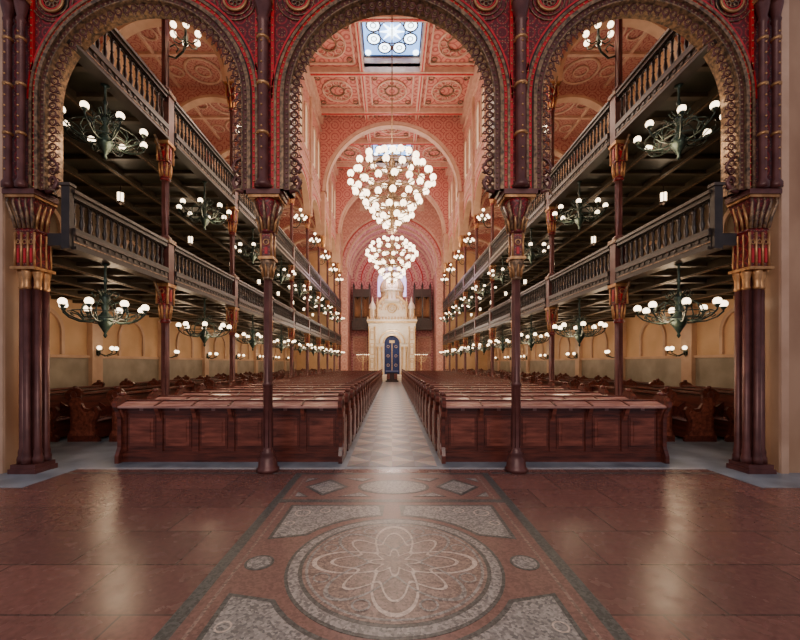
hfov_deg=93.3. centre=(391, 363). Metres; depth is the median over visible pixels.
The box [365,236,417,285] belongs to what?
chandelier
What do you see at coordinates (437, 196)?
arch
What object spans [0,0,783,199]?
arches
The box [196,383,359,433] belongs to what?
pew
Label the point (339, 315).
column
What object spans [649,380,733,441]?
pew
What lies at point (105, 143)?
chandelier
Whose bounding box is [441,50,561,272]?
wall
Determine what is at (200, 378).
pew
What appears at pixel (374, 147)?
window
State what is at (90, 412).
pew
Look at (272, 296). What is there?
column
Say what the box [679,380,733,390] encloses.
pew
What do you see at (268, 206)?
column
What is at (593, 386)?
pew
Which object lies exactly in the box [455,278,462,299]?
gallery balustrade
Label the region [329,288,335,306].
gallery balustrade
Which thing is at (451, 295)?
gallery balustrade
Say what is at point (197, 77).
ceiling
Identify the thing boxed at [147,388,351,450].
pew
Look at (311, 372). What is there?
pew
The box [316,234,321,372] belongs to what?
column
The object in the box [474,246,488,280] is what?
gallery balustrade
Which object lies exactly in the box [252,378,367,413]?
pew
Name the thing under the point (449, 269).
candelabra
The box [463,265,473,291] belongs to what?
gallery balustrade
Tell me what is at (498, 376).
pew
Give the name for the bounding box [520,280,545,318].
gallery balustrade
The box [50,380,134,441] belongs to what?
pew
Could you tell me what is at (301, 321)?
gallery balustrade
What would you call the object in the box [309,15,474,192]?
ceiling
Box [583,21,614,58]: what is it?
candelabra
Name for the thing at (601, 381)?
pew
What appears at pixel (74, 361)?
wall
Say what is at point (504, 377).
pew
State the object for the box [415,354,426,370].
candelabrum
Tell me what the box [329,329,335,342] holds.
gallery balustrade
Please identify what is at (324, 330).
gallery balustrade
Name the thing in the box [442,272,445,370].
column
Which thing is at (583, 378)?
pew
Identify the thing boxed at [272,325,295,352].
chandelier
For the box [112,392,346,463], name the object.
pew
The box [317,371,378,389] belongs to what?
pew
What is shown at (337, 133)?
arch
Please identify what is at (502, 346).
chandelier
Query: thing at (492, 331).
column
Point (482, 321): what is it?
gallery balustrade
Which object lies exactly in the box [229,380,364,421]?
pew
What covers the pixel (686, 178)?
balcony ceiling
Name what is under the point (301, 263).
gallery balustrade
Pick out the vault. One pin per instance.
(416, 239)
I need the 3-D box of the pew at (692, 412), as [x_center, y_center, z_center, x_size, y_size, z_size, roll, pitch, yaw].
[6.310,1.032,9.125,0.700,1.135,2.912,0,0,0]
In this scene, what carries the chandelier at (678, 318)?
hanging from the gallery balustrade at (710, 240)
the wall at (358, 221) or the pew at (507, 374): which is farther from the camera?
the wall at (358, 221)
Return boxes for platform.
[382,374,401,381]
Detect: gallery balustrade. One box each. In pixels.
[59,182,168,282]
[61,0,168,139]
[174,101,235,205]
[174,245,235,306]
[238,187,259,235]
[238,280,263,318]
[273,299,293,327]
[275,227,293,264]
[295,246,309,280]
[295,311,309,333]
[310,265,320,291]
[310,319,320,337]
[321,278,328,299]
[321,325,328,340]
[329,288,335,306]
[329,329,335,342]
[336,296,341,312]
[336,333,341,344]
[442,296,447,312]
[442,333,447,344]
[448,288,454,306]
[448,329,454,342]
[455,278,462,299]
[455,325,462,340]
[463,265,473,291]
[463,319,473,337]
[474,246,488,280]
[474,311,488,333]
[490,227,508,264]
[490,299,510,327]
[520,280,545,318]
[524,187,545,235]
[548,101,609,205]
[548,245,609,306]
[615,0,722,139]
[615,182,724,282]
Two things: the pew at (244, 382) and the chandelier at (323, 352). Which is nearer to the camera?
the pew at (244, 382)
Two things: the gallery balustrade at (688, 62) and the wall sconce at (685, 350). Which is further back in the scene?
the wall sconce at (685, 350)
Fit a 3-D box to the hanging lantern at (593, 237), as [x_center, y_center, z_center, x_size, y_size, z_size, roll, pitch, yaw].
[6.950,-4.320,13.025,0.204,0.540,0.185,0,0,0]
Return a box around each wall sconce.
[96,346,118,356]
[206,352,217,358]
[566,352,577,358]
[665,346,687,356]
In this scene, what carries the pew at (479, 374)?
on the floor at (693, 546)
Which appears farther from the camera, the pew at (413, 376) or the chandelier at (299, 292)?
the chandelier at (299, 292)
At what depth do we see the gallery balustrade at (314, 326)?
22.99 m
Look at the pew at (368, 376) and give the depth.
13.83 m
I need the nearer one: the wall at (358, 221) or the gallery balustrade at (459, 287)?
the gallery balustrade at (459, 287)
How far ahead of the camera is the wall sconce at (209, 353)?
18.01 m
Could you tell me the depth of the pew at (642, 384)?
12.22 m
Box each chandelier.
[57,263,148,337]
[63,83,147,159]
[176,181,230,229]
[176,298,231,346]
[235,228,259,263]
[235,315,262,350]
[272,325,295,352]
[274,256,295,284]
[288,274,311,297]
[293,331,312,354]
[303,287,323,307]
[303,336,323,355]
[314,297,331,314]
[315,339,331,356]
[324,304,338,318]
[324,342,338,356]
[330,310,344,322]
[347,15,435,234]
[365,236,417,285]
[440,310,453,322]
[445,304,459,318]
[445,342,458,356]
[451,339,467,356]
[452,297,469,314]
[460,287,480,307]
[460,336,480,355]
[471,274,496,297]
[472,331,494,354]
[488,256,509,284]
[488,325,511,352]
[520,315,548,350]
[524,228,548,263]
[552,181,607,229]
[552,298,607,346]
[633,83,720,159]
[634,263,727,337]
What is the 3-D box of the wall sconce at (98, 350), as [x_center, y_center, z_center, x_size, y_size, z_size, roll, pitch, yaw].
[-8.530,-0.354,11.350,0.577,0.315,0.622,0,0,42]
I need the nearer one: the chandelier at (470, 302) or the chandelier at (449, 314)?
the chandelier at (470, 302)
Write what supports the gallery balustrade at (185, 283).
on the floor at (76, 276)
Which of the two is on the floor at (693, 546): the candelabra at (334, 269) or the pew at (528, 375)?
the pew at (528, 375)
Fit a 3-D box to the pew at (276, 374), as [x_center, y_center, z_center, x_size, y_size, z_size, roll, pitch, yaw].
[-5.460,1.032,19.725,0.700,1.135,2.912,0,0,0]
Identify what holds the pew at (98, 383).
on the floor at (693, 546)
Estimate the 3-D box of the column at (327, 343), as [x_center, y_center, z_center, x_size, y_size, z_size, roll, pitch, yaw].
[-4.800,-3.375,28.100,0.342,9.950,0.817,0,0,0]
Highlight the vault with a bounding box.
[348,225,435,278]
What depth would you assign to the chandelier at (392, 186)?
15.79 m
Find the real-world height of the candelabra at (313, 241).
0.959 m
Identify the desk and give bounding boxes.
[386,370,397,381]
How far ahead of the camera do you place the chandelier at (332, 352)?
29.67 m
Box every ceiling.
[63,62,337,312]
[99,19,337,272]
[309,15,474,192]
[446,19,684,272]
[446,62,720,312]
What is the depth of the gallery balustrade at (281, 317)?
16.19 m
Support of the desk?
on the floor at (693, 546)
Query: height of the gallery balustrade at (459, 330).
0.880 m
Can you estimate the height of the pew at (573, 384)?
1.135 m
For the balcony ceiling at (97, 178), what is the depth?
10.27 m
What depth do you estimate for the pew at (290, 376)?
16.41 m
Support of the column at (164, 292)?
on the floor at (693, 546)
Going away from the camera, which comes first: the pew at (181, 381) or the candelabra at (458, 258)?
the pew at (181, 381)
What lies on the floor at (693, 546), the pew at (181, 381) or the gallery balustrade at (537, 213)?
the pew at (181, 381)
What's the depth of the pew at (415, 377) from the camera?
13.00 m
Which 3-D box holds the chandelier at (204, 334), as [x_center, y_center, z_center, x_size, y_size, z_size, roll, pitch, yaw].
[-4.800,-1.040,9.675,1.190,1.240,1.190,0,0,-4]
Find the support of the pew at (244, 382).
on the floor at (693, 546)
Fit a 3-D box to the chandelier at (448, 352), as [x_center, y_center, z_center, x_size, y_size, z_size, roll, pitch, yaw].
[4.800,-1.040,29.775,1.190,1.240,1.190,0,0,27]
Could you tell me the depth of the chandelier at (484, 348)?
19.66 m
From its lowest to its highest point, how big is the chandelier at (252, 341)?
1.240 m
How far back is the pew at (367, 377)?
13.00 m
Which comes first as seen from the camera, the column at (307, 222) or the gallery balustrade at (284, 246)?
the gallery balustrade at (284, 246)
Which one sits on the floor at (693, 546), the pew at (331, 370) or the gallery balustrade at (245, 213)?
the pew at (331, 370)
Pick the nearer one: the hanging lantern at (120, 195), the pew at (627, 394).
the pew at (627, 394)
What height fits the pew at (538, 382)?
1.135 m
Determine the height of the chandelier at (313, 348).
1.240 m
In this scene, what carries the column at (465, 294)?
on the floor at (693, 546)
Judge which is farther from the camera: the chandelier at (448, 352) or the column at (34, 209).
the chandelier at (448, 352)
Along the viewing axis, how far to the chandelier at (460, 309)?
26.36 m
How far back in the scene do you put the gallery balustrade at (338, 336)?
32.98 m
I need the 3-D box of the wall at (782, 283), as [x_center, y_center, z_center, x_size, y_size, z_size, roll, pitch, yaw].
[7.415,-7.200,5.630,3.570,17.600,0.340,0,0,0]
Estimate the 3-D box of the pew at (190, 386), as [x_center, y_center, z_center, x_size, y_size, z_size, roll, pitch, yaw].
[-5.460,1.032,9.125,0.700,1.135,2.912,0,0,0]
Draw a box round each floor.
[0,381,799,639]
[47,233,331,344]
[452,233,736,344]
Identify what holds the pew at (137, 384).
on the floor at (693, 546)
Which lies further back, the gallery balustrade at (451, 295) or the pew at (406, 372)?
the gallery balustrade at (451, 295)
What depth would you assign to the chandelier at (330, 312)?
29.70 m
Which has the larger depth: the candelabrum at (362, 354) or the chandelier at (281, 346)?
the candelabrum at (362, 354)
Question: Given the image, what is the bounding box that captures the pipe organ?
[352,282,431,330]
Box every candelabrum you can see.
[357,354,368,370]
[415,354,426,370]
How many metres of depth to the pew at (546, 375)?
15.37 m
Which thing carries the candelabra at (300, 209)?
attached to the column at (291, 331)
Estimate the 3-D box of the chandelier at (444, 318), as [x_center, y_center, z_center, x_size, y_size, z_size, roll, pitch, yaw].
[4.800,-4.020,33.125,1.190,1.240,1.190,0,0,-35]
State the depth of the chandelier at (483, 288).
19.66 m
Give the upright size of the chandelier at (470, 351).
1.240 m
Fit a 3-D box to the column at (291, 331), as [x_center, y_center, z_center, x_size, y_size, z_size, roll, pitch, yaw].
[-4.800,-3.375,18.050,0.342,9.950,0.817,0,0,0]
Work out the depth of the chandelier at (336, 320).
33.03 m
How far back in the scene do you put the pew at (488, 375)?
17.26 m
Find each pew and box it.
[50,380,104,390]
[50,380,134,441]
[65,380,160,441]
[107,380,196,441]
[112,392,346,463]
[120,375,181,386]
[147,375,204,386]
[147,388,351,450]
[174,385,355,441]
[175,375,226,388]
[182,373,221,379]
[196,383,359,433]
[203,375,248,388]
[204,373,239,380]
[214,382,361,426]
[226,373,257,380]
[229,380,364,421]
[241,379,366,417]
[248,373,275,382]
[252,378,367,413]
[261,377,369,409]
[273,376,370,405]
[275,373,293,378]
[277,375,371,403]
[283,375,372,401]
[289,374,373,399]
[294,373,374,397]
[303,372,376,393]
[310,372,377,391]
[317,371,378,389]
[324,370,379,372]
[331,370,376,371]
[404,370,459,372]
[405,371,466,389]
[406,372,473,391]
[407,370,452,371]
[407,372,480,393]
[409,373,489,397]
[410,374,494,399]
[411,375,500,401]
[412,375,506,403]
[413,376,510,405]
[414,377,522,409]
[416,378,531,413]
[417,379,542,417]
[419,380,554,421]
[422,382,569,426]
[424,383,587,433]
[428,385,609,441]
[432,388,636,450]
[437,392,671,463]
[490,373,508,378]
[508,373,534,382]
[526,373,557,380]
[535,375,580,388]
[544,373,579,380]
[557,375,608,388]
[562,373,601,379]
[579,375,636,386]
[587,380,676,441]
[602,375,663,386]
[623,380,718,441]
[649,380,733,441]
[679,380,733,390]
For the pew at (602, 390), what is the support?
on the floor at (693, 546)
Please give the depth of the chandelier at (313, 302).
23.00 m
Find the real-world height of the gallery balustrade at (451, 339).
0.880 m
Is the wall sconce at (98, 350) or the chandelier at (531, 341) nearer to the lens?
the wall sconce at (98, 350)
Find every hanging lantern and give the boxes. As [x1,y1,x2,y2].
[116,184,124,204]
[187,230,193,245]
[590,230,596,245]
[659,184,667,204]
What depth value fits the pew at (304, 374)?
18.96 m
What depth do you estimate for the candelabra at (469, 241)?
21.38 m
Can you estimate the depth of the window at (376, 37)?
19.34 m
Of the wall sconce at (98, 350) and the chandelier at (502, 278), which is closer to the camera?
the wall sconce at (98, 350)
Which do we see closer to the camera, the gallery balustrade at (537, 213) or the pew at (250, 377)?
the gallery balustrade at (537, 213)
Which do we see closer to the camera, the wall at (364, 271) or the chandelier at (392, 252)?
the chandelier at (392, 252)
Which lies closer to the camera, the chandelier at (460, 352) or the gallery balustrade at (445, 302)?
the chandelier at (460, 352)
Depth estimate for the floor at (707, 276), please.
9.30 m
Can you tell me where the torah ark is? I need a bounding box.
[367,278,416,374]
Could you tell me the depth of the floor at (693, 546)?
3.59 m
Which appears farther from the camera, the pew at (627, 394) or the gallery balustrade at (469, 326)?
the gallery balustrade at (469, 326)
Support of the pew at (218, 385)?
on the floor at (693, 546)
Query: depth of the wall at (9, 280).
5.52 m
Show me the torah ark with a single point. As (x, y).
(391, 334)
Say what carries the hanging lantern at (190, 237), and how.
hanging from the balcony ceiling at (97, 178)
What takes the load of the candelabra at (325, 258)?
attached to the column at (318, 340)
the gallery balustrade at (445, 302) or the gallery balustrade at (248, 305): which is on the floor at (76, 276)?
the gallery balustrade at (248, 305)
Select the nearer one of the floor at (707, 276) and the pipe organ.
the floor at (707, 276)
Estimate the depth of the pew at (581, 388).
8.73 m
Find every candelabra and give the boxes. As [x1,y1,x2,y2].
[169,21,200,58]
[293,208,306,227]
[309,233,319,248]
[320,250,329,264]
[329,264,337,276]
[446,264,454,276]
[454,250,463,264]
[464,233,474,248]
[477,208,490,227]
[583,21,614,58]
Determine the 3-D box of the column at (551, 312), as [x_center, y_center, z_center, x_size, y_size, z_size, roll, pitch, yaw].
[4.800,-3.375,11.350,0.342,9.950,0.817,0,0,0]
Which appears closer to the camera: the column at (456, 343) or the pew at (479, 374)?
the pew at (479, 374)
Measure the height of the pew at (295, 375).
1.135 m
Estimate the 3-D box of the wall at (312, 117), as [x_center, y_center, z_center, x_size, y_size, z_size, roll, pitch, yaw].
[-4.690,-12.170,20.400,0.520,7.640,29.200,0,0,0]
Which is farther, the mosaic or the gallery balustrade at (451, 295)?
the gallery balustrade at (451, 295)
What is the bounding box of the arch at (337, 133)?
[320,117,463,246]
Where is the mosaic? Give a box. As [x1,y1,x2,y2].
[152,473,631,639]
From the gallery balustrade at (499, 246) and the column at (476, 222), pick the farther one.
the column at (476, 222)
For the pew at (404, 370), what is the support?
on the floor at (693, 546)
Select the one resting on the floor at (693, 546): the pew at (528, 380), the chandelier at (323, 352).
the pew at (528, 380)
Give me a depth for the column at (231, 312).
11.28 m
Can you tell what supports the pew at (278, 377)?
on the floor at (693, 546)
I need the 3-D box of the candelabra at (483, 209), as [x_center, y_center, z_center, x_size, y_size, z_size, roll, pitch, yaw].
[4.388,-6.919,18.050,0.676,0.959,0.565,0,0,0]
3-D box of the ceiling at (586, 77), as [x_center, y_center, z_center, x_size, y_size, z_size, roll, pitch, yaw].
[6.970,-9.625,22.438,4.060,2.550,35.125,0,0,0]
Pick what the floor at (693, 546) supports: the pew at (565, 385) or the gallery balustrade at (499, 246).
the pew at (565, 385)
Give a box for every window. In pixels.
[361,23,422,56]
[372,145,411,155]
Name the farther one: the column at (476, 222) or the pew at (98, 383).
the column at (476, 222)
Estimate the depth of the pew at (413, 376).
13.83 m
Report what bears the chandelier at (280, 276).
hanging from the gallery balustrade at (284, 246)
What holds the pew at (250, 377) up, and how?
on the floor at (693, 546)
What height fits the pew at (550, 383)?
1.135 m
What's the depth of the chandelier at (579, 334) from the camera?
9.60 m
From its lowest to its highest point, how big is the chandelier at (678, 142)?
1.240 m
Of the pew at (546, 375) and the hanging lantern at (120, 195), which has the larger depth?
the pew at (546, 375)
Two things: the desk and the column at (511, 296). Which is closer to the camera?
the column at (511, 296)
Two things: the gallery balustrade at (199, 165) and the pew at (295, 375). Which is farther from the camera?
the pew at (295, 375)
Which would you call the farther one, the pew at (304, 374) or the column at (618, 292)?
the pew at (304, 374)
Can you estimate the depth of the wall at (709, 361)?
13.00 m
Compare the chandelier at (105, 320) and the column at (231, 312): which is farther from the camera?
the column at (231, 312)
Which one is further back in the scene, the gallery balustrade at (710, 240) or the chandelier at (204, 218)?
the chandelier at (204, 218)
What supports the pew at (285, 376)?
on the floor at (693, 546)
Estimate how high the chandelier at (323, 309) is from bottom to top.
1.240 m
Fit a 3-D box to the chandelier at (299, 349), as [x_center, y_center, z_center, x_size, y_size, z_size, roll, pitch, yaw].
[-4.800,-1.040,19.725,1.190,1.240,1.190,0,0,-34]
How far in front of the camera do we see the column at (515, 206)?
5.54 m
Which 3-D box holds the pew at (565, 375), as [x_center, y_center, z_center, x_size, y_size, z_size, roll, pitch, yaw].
[8.010,1.032,16.375,0.700,1.135,2.912,0,0,0]
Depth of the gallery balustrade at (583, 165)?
9.33 m
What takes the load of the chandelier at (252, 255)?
hanging from the gallery balustrade at (245, 213)
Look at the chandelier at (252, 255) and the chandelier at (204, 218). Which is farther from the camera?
the chandelier at (252, 255)
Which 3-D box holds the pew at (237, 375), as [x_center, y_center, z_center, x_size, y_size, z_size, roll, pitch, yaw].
[-7.160,1.032,16.375,0.700,1.135,2.912,0,0,0]
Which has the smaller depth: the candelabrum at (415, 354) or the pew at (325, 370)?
the pew at (325, 370)
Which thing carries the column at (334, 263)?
on the floor at (693, 546)
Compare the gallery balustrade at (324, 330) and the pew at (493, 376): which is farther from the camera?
the gallery balustrade at (324, 330)
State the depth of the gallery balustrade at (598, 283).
9.35 m
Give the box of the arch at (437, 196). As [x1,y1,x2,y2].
[336,170,447,271]
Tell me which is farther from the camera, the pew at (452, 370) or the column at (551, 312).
the pew at (452, 370)
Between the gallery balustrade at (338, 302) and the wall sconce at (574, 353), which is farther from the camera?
the gallery balustrade at (338, 302)
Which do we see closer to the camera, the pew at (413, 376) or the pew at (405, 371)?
the pew at (413, 376)
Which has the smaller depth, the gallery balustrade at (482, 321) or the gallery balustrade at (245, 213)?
the gallery balustrade at (245, 213)
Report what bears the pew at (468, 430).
on the floor at (693, 546)
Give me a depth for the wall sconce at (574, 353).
18.01 m
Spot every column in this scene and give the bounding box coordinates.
[2,188,58,473]
[153,19,175,394]
[224,76,239,383]
[246,188,286,473]
[263,296,273,331]
[288,198,295,376]
[304,213,310,374]
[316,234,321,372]
[325,250,329,371]
[332,262,335,368]
[338,272,341,370]
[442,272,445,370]
[448,262,451,368]
[454,250,458,371]
[462,234,467,372]
[473,213,479,374]
[488,198,495,376]
[497,188,537,473]
[510,296,520,331]
[544,76,559,383]
[608,19,630,394]
[725,188,781,473]
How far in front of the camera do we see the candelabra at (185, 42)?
7.98 m
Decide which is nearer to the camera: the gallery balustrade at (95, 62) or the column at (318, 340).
the gallery balustrade at (95, 62)
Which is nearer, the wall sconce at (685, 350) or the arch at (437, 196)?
the wall sconce at (685, 350)
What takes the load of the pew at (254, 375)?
on the floor at (693, 546)
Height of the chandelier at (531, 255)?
1.240 m
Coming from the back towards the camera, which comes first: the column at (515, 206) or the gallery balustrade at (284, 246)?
the gallery balustrade at (284, 246)
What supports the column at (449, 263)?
on the floor at (693, 546)
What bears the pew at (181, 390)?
on the floor at (693, 546)
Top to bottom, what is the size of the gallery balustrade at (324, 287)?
1.000 m
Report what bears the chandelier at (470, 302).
hanging from the gallery balustrade at (469, 276)
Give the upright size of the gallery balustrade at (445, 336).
0.880 m
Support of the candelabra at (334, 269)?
attached to the column at (327, 343)
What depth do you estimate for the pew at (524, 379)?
15.67 m
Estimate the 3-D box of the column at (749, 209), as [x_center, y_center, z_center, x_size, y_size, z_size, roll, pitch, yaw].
[5.330,-0.445,5.590,0.460,4.090,0.420,0,0,0]
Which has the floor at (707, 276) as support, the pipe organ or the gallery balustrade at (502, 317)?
the gallery balustrade at (502, 317)
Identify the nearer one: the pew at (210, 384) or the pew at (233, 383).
the pew at (233, 383)
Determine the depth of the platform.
33.30 m
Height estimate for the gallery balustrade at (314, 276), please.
1.000 m
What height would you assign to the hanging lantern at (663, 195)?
0.540 m
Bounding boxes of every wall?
[0,5,18,473]
[49,42,296,387]
[222,50,342,272]
[295,190,486,370]
[348,239,435,370]
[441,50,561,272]
[487,42,734,387]
[765,0,799,473]
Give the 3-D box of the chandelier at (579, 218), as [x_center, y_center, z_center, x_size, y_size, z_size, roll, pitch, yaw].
[4.800,-4.020,9.675,1.190,1.240,1.190,0,0,5]
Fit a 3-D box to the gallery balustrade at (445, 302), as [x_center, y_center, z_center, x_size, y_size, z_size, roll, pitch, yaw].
[4.740,-5.150,33.167,0.220,1.000,3.154,0,0,0]
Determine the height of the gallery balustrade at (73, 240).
0.950 m
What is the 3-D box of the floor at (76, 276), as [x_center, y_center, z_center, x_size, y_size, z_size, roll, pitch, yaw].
[-6.905,-1.790,20.290,4.190,0.320,29.420,0,0,0]
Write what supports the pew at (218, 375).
on the floor at (693, 546)

